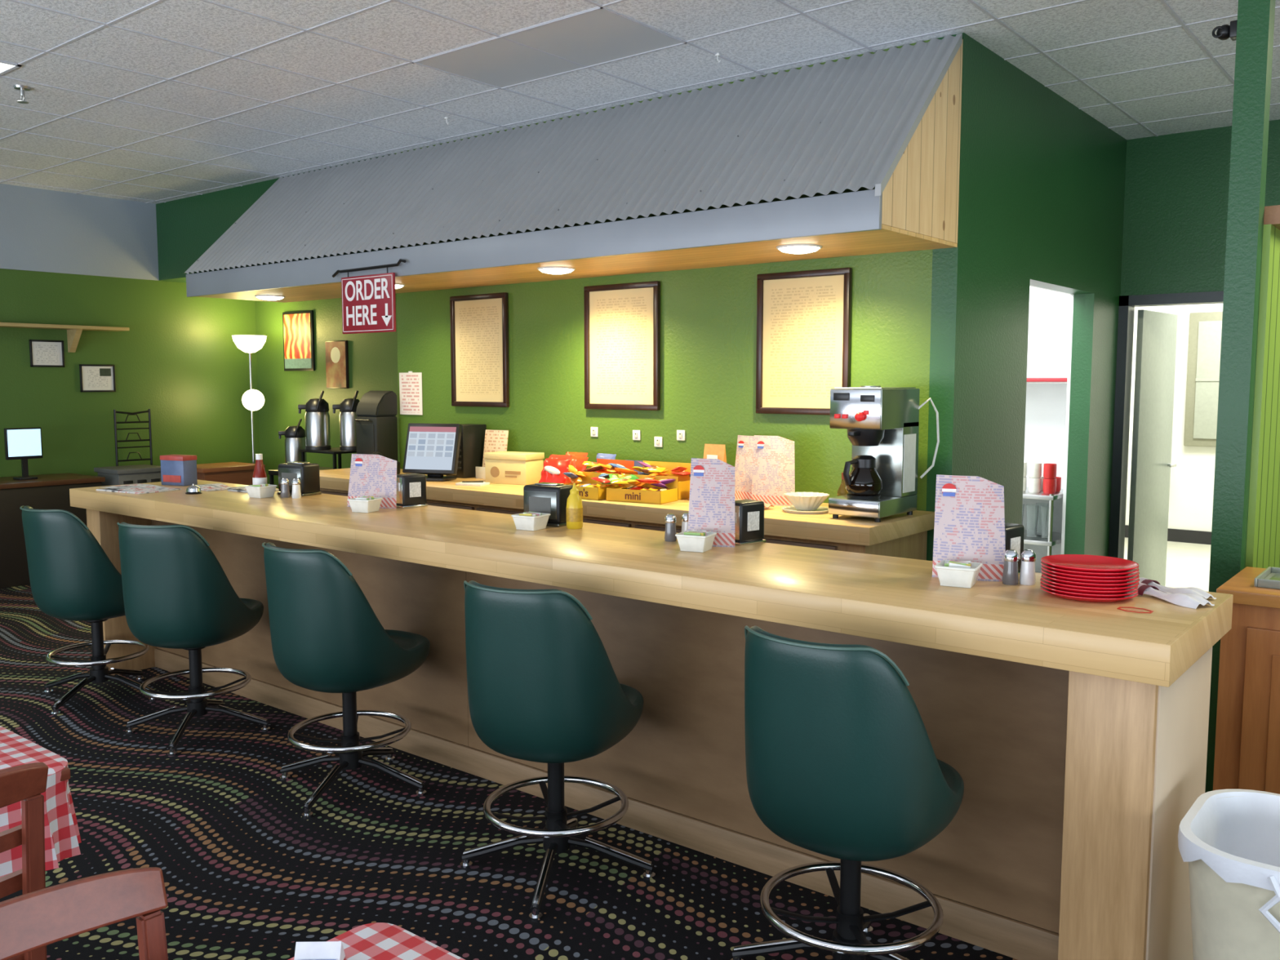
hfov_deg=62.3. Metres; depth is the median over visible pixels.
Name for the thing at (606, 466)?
bar
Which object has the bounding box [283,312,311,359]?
print
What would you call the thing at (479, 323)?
menu
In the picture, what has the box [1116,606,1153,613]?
round sticker
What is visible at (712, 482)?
menu card
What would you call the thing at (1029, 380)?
wall shelf
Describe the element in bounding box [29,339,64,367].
frame
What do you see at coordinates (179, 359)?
wall
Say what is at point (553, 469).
snack bag
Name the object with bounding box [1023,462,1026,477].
coffee mug
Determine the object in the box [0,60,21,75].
recessed light
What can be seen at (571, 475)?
bar
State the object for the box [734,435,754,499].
menu card
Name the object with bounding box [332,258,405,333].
hanging sign
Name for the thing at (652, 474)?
bar
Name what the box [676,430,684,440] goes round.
wall switch plate
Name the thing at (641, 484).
bar
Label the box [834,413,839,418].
switch
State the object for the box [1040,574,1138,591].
dinner plate
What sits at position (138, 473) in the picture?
crate
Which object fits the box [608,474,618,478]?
bar
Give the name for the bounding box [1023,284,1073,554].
wall
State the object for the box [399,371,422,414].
paper note
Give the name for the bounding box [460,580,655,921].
bar stool
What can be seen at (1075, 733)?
counter
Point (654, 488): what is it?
bar
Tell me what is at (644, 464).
bar
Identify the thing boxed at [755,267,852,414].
menu
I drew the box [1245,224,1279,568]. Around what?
wall
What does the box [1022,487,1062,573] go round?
rack
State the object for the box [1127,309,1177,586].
door
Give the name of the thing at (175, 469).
box
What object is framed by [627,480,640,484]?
bar
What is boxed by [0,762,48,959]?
dining chair
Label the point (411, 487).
napkin dispenser
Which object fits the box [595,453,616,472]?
snack bag
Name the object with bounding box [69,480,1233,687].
countertop
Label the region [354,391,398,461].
dispenser
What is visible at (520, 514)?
packet
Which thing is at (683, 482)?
box
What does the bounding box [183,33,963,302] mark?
awning
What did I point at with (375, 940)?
tablecloth
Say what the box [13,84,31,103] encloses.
sprinkler head
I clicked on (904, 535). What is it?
countertop
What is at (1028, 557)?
salt shaker
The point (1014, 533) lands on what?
napkin dispenser
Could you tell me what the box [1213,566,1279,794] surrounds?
base cabinet
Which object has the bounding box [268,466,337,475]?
shelf
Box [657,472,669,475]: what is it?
bar
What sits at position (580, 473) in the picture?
bar
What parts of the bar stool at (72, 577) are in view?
leg, leg, seat plate, leg, leg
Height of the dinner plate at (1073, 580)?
0.016 m
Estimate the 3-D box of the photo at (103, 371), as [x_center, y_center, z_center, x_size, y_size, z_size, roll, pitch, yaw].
[-4.904,-0.988,9.712,0.001,0.070,0.100,4,7,39]
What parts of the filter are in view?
filter dish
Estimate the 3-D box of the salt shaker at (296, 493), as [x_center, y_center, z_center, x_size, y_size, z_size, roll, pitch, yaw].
[-1.770,0.042,5.454,0.048,0.103,0.048,4,7,39]
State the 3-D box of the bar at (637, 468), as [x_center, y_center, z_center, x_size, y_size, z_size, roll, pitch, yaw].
[0.009,-0.060,6.163,0.062,0.044,0.132,4,7,37]
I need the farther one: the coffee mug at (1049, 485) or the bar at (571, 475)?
the coffee mug at (1049, 485)
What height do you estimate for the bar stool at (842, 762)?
1.027 m
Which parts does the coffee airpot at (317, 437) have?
spout, pump lid, carry handle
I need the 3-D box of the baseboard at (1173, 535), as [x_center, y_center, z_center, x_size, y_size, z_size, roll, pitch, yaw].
[5.561,0.575,11.007,4.000,0.130,0.030,4,7,39]
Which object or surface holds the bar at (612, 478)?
in the box at (613, 494)
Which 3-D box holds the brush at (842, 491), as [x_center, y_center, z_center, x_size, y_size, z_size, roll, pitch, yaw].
[1.036,0.060,5.354,0.076,0.195,0.076,4,7,39]
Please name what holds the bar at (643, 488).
in the box at (613, 494)
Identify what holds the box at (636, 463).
on the countertop at (904, 535)
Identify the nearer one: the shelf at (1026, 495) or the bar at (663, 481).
the bar at (663, 481)
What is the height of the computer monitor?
0.430 m
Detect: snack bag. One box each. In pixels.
[538,457,570,484]
[548,454,572,458]
[564,452,587,457]
[564,455,588,483]
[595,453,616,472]
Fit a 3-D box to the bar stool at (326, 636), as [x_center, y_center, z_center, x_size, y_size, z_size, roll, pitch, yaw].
[-1.174,0.743,4.305,0.667,1.027,0.550,-4,7,-37]
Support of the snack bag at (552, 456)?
on the countertop at (904, 535)
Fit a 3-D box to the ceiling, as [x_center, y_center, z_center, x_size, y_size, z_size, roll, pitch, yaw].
[-0.548,-2.237,5.519,16.000,0.100,16.200,4,7,39]
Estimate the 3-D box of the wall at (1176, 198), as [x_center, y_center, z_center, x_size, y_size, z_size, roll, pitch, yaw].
[5.728,-0.534,5.673,6.213,3.320,0.120,4,7,39]
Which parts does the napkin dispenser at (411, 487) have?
plate, plate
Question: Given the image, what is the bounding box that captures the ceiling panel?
[412,7,686,88]
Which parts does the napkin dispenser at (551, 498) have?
plate, handle, plate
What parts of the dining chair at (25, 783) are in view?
seat, rail, post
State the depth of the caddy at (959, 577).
3.08 m
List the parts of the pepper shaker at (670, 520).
shaker glass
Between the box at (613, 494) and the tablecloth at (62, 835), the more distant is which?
the box at (613, 494)
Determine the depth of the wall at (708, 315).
6.25 m
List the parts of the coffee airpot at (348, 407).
spout, pump lid, carry handle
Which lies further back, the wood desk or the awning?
the wood desk
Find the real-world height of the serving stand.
1.090 m
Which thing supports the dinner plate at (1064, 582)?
on the dinner plate at (1059, 584)
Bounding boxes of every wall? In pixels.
[0,183,260,485]
[254,293,399,488]
[394,40,932,511]
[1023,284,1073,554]
[1120,119,1279,295]
[1124,303,1222,531]
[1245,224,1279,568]
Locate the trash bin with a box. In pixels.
[1177,788,1279,959]
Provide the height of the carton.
0.195 m
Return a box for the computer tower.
[446,423,486,478]
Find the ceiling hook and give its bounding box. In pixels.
[715,53,720,62]
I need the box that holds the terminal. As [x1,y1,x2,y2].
[402,422,462,481]
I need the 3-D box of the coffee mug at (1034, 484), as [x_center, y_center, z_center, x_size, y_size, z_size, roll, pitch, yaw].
[2.718,0.035,7.293,0.084,0.100,0.084,4,7,39]
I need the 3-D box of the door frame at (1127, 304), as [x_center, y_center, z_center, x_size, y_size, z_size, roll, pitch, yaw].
[3.769,-0.145,7.278,0.943,2.250,0.160,4,7,39]
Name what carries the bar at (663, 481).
in the box at (613, 494)
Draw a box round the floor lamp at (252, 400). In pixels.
[231,334,266,463]
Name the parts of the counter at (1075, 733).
panel, panel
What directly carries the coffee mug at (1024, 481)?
on the rack at (1042, 547)
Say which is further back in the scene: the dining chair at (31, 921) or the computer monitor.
the computer monitor
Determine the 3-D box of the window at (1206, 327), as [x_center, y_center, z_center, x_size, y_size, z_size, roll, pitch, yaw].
[5.926,-0.997,10.515,0.900,1.350,0.090,4,7,39]
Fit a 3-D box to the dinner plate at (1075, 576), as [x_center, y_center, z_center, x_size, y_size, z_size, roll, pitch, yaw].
[1.258,0.256,2.964,0.254,0.016,0.254,4,7,39]
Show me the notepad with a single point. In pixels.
(477, 483)
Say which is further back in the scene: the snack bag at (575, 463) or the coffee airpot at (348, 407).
the coffee airpot at (348, 407)
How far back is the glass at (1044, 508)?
7.24 m
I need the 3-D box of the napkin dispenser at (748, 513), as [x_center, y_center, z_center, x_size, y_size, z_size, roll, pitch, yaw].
[0.385,0.155,3.942,0.138,0.155,0.104,-4,7,-39]
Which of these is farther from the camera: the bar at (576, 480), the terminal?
the terminal
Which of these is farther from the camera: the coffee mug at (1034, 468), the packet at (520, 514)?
the coffee mug at (1034, 468)
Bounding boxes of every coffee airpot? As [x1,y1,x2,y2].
[278,418,306,462]
[297,390,331,450]
[332,390,359,449]
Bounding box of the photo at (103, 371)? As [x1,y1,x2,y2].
[99,368,111,376]
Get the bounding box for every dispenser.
[277,461,321,496]
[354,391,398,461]
[395,473,427,508]
[523,482,573,527]
[734,499,765,545]
[1004,522,1024,574]
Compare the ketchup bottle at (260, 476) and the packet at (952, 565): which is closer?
the packet at (952, 565)
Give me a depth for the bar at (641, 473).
6.07 m
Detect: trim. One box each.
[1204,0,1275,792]
[1263,204,1279,230]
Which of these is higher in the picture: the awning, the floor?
the awning
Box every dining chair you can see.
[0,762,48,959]
[0,866,168,959]
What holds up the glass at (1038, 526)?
on the rack at (1042, 547)
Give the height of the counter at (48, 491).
0.840 m
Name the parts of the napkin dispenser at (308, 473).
plate, handle, plate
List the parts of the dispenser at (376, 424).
door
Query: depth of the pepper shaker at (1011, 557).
3.12 m
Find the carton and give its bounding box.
[484,451,544,484]
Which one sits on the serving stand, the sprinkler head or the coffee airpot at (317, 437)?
the coffee airpot at (317, 437)
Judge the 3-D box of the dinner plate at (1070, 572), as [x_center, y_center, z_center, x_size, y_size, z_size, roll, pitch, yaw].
[1.257,0.246,2.965,0.254,0.016,0.254,4,7,39]
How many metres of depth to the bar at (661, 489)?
5.76 m
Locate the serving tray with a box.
[1253,566,1279,589]
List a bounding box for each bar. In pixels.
[563,472,578,478]
[569,473,582,484]
[574,471,586,476]
[582,461,601,466]
[582,465,604,471]
[586,483,602,487]
[591,476,610,483]
[598,469,616,472]
[598,472,608,477]
[600,464,614,470]
[601,477,626,484]
[608,462,628,469]
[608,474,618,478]
[610,478,631,484]
[614,467,637,474]
[616,486,628,488]
[621,474,639,484]
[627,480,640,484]
[628,486,644,489]
[631,466,644,472]
[633,477,654,487]
[635,478,661,484]
[637,461,651,467]
[638,472,648,475]
[640,466,666,472]
[640,468,652,474]
[640,487,651,490]
[645,486,661,490]
[647,469,667,476]
[648,483,667,488]
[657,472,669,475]
[657,488,670,491]
[658,479,675,484]
[671,466,687,472]
[671,471,690,475]
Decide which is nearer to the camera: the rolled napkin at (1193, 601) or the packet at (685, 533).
the rolled napkin at (1193, 601)
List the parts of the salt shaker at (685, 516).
shaker glass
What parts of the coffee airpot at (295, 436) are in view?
spout, pump lid, carry handle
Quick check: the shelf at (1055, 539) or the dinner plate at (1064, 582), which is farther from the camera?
the shelf at (1055, 539)
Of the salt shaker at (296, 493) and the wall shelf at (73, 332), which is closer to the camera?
the salt shaker at (296, 493)
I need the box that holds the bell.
[185,484,202,494]
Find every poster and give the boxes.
[282,310,315,371]
[324,340,349,388]
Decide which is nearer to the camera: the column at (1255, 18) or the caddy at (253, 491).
the column at (1255, 18)
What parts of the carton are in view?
lid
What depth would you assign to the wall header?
9.57 m
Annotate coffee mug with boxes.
[1022,476,1026,492]
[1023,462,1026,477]
[1027,477,1041,493]
[1028,462,1041,478]
[1040,475,1044,491]
[1042,478,1057,493]
[1043,463,1057,479]
[1055,476,1061,492]
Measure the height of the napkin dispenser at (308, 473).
0.172 m
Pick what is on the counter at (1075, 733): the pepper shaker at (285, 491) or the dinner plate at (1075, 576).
the pepper shaker at (285, 491)
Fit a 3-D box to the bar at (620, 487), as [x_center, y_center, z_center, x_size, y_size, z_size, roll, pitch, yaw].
[-0.102,0.050,5.874,0.059,0.031,0.136,2,6,22]
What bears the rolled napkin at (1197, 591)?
on the counter at (1075, 733)
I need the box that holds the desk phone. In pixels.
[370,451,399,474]
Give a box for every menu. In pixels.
[449,292,509,407]
[583,280,660,410]
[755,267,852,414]
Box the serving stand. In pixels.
[268,447,356,484]
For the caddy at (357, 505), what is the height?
0.061 m
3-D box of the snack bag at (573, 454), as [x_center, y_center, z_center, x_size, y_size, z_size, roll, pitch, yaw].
[-0.409,-0.070,6.697,0.178,0.208,0.079,3,6,33]
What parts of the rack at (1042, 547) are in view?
post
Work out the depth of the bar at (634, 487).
5.78 m
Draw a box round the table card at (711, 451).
[703,444,726,462]
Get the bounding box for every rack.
[113,408,152,466]
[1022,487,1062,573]
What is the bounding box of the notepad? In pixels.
[455,480,489,486]
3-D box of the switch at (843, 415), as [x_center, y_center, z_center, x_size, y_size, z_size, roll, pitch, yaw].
[0.960,-0.299,4.969,0.024,0.020,0.010,4,7,39]
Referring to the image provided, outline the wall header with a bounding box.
[155,154,395,282]
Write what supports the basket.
on the coffee brewer
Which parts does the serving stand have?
stand leg, riser leg, riser leg, riser leg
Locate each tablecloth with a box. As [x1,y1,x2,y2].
[0,725,81,877]
[288,922,465,959]
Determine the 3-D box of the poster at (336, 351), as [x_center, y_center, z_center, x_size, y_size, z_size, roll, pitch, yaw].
[-2.872,-1.093,10.031,0.330,0.450,0.026,4,7,39]
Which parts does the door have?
door handle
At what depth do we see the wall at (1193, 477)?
10.89 m
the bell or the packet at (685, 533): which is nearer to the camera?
the packet at (685, 533)
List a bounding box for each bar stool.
[19,506,157,715]
[117,521,270,755]
[262,542,430,818]
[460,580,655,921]
[730,625,964,959]
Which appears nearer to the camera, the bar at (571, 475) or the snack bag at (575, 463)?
the bar at (571, 475)
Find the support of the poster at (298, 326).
attached to the wall at (372, 357)
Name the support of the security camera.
attached to the wall at (1263, 539)
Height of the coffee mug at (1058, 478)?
0.100 m
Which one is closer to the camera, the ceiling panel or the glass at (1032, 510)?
the ceiling panel
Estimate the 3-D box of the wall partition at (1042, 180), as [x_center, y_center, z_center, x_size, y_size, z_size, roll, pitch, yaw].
[2.411,-0.601,6.399,0.130,3.320,2.900,4,7,39]
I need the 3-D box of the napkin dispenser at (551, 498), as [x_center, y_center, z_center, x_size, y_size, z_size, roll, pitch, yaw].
[-0.381,0.100,4.453,0.190,0.172,0.137,3,6,31]
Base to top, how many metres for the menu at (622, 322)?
0.770 m
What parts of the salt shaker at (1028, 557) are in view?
shaker glass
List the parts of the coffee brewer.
panel, control panel, red knob, carafe handle, warmer plate, lid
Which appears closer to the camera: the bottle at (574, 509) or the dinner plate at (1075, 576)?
the dinner plate at (1075, 576)
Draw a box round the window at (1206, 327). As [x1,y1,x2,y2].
[1183,311,1222,446]
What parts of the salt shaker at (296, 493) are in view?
shaker glass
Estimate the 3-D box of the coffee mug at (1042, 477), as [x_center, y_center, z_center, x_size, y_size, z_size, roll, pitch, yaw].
[2.790,0.024,7.414,0.084,0.100,0.084,4,7,39]
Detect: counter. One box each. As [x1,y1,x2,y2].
[0,472,105,588]
[69,480,1233,959]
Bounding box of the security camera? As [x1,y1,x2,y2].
[1212,19,1237,40]
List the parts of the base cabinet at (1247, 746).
door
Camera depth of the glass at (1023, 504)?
7.35 m
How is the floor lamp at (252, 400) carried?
on the floor
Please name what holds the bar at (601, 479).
in the box at (584, 492)
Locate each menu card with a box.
[293,941,345,959]
[346,453,396,508]
[688,457,734,546]
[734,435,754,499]
[751,435,795,506]
[932,474,1005,581]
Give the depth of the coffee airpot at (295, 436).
8.98 m
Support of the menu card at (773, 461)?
on the countertop at (904, 535)
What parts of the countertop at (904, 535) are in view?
drawer, drawer, drawer, drawer, drawer, drawer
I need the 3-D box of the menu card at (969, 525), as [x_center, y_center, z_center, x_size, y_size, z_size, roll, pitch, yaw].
[1.003,0.145,3.213,0.215,0.311,0.066,2,6,22]
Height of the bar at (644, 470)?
0.037 m
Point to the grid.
(1167, 6)
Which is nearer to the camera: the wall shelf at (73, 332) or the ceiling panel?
the ceiling panel
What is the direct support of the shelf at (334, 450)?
attached to the serving stand
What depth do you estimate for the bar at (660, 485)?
5.78 m
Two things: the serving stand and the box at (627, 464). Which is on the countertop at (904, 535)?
the box at (627, 464)
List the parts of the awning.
panel, recessed light, light trim, recessed light, recessed light, light trim, canopy, light trim, edge trim, panel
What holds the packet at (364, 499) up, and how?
in the caddy at (357, 505)
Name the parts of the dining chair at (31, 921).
post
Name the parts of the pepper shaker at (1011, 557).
shaker glass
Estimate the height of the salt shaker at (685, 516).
0.103 m
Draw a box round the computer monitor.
[4,426,42,479]
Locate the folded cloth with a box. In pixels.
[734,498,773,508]
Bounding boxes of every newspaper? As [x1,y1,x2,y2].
[96,484,182,493]
[191,483,235,491]
[227,486,279,493]
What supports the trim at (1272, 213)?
on the wall at (1263, 539)
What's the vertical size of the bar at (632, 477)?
0.050 m
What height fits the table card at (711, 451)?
0.300 m
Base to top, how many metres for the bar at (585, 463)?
0.040 m
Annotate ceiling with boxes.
[0,0,1279,204]
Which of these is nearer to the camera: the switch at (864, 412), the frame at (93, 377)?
the switch at (864, 412)
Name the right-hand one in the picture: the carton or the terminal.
the carton
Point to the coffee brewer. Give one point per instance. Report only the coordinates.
(882, 424)
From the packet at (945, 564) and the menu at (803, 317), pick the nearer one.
the packet at (945, 564)
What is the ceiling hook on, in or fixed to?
attached to the ceiling
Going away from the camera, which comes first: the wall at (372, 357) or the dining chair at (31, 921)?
the dining chair at (31, 921)
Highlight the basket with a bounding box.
[847,429,884,446]
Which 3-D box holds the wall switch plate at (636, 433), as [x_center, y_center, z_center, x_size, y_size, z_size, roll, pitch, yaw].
[-0.023,-0.276,6.517,0.060,0.062,0.012,4,7,39]
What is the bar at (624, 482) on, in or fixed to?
in the box at (613, 494)
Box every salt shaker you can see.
[291,478,301,498]
[680,512,688,532]
[1018,549,1035,585]
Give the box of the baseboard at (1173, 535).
[1124,524,1211,544]
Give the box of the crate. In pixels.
[93,464,161,486]
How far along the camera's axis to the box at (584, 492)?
5.90 m
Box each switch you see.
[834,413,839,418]
[841,413,847,418]
[862,410,868,414]
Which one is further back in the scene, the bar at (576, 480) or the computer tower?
the computer tower
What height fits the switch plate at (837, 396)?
0.035 m
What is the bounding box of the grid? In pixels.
[0,0,1279,203]
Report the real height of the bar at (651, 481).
0.030 m
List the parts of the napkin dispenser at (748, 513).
plate, plate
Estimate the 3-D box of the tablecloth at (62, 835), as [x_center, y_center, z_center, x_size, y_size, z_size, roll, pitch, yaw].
[-1.828,1.051,2.485,0.778,0.750,0.764,4,7,39]
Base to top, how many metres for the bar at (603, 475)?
0.031 m
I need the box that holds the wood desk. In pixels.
[196,462,265,484]
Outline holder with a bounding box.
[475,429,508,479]
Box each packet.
[355,497,367,500]
[519,513,532,516]
[684,532,700,535]
[944,563,966,566]
[948,562,971,568]
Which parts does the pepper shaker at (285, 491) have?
shaker glass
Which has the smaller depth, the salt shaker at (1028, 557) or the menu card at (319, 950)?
the menu card at (319, 950)
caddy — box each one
[244,484,277,497]
[347,497,382,512]
[511,512,551,530]
[675,530,716,552]
[934,560,982,588]
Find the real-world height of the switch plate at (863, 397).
0.030 m
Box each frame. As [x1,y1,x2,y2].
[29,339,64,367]
[79,364,115,391]
[1108,290,1223,559]
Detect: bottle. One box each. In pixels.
[252,453,266,484]
[565,483,582,528]
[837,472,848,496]
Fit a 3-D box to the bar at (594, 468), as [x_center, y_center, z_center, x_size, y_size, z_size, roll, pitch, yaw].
[-0.263,-0.065,6.220,0.135,0.048,0.060,3,6,26]
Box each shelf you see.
[0,322,129,352]
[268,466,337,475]
[299,447,356,453]
[1022,487,1062,500]
[1023,529,1061,546]
[1026,377,1067,383]
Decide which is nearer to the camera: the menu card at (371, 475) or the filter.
the menu card at (371, 475)
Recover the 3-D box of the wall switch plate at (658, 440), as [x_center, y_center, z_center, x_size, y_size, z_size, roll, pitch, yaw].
[0.110,-0.231,6.414,0.060,0.062,0.012,4,7,39]
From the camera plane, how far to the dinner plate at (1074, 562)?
2.98 m
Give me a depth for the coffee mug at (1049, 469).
7.19 m
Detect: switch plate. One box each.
[591,426,598,436]
[632,430,640,439]
[654,436,662,447]
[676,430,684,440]
[833,392,848,399]
[860,395,874,401]
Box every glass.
[1022,503,1024,524]
[1026,504,1039,537]
[1035,502,1048,534]
[1040,505,1053,538]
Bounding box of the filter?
[781,492,829,514]
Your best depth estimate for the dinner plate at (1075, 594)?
2.87 m
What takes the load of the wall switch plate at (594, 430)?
attached to the wall at (708, 315)
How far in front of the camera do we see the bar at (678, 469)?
5.88 m
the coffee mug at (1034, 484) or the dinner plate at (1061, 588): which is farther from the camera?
the coffee mug at (1034, 484)
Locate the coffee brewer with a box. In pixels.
[828,386,939,522]
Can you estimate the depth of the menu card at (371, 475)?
5.04 m
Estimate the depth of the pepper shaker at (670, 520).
3.97 m
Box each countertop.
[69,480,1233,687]
[319,467,934,559]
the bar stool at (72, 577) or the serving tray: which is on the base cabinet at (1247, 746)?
the serving tray
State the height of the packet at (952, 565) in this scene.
0.062 m
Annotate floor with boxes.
[0,537,1210,959]
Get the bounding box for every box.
[160,454,197,486]
[563,471,618,500]
[596,458,634,485]
[605,474,677,504]
[622,460,690,500]
[625,459,643,474]
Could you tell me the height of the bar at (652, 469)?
0.032 m
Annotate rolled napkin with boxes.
[1137,582,1214,608]
[1138,577,1216,599]
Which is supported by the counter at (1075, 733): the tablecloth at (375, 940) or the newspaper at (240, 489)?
the newspaper at (240, 489)
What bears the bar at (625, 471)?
in the box at (683, 482)
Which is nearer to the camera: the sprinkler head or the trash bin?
the trash bin
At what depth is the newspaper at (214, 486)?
5.90 m
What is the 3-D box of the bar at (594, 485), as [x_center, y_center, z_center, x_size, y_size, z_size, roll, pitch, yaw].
[-0.261,0.036,5.972,0.062,0.029,0.136,2,6,23]
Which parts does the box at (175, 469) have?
lid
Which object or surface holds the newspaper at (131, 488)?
on the counter at (1075, 733)
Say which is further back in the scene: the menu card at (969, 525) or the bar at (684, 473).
the bar at (684, 473)
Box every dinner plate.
[1040,554,1138,573]
[1040,561,1138,577]
[1040,564,1139,580]
[1040,568,1139,584]
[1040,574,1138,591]
[1040,577,1137,595]
[1040,582,1137,598]
[1040,585,1137,602]
[1041,571,1139,587]
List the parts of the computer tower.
vent panel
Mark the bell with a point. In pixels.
(191, 490)
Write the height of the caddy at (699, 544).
0.061 m
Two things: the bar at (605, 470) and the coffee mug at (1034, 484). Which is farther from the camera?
the coffee mug at (1034, 484)
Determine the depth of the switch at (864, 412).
4.89 m
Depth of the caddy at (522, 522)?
4.26 m
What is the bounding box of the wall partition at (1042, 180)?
[925,32,1126,560]
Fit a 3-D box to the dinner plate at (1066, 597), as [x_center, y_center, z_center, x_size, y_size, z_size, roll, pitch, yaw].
[1.257,0.315,2.970,0.254,0.016,0.254,4,7,39]
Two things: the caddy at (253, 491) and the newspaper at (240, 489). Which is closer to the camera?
the caddy at (253, 491)
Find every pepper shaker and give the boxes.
[280,477,289,497]
[664,513,676,542]
[1001,549,1018,585]
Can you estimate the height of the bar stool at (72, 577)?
1.027 m
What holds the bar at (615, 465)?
on the bar at (625, 471)

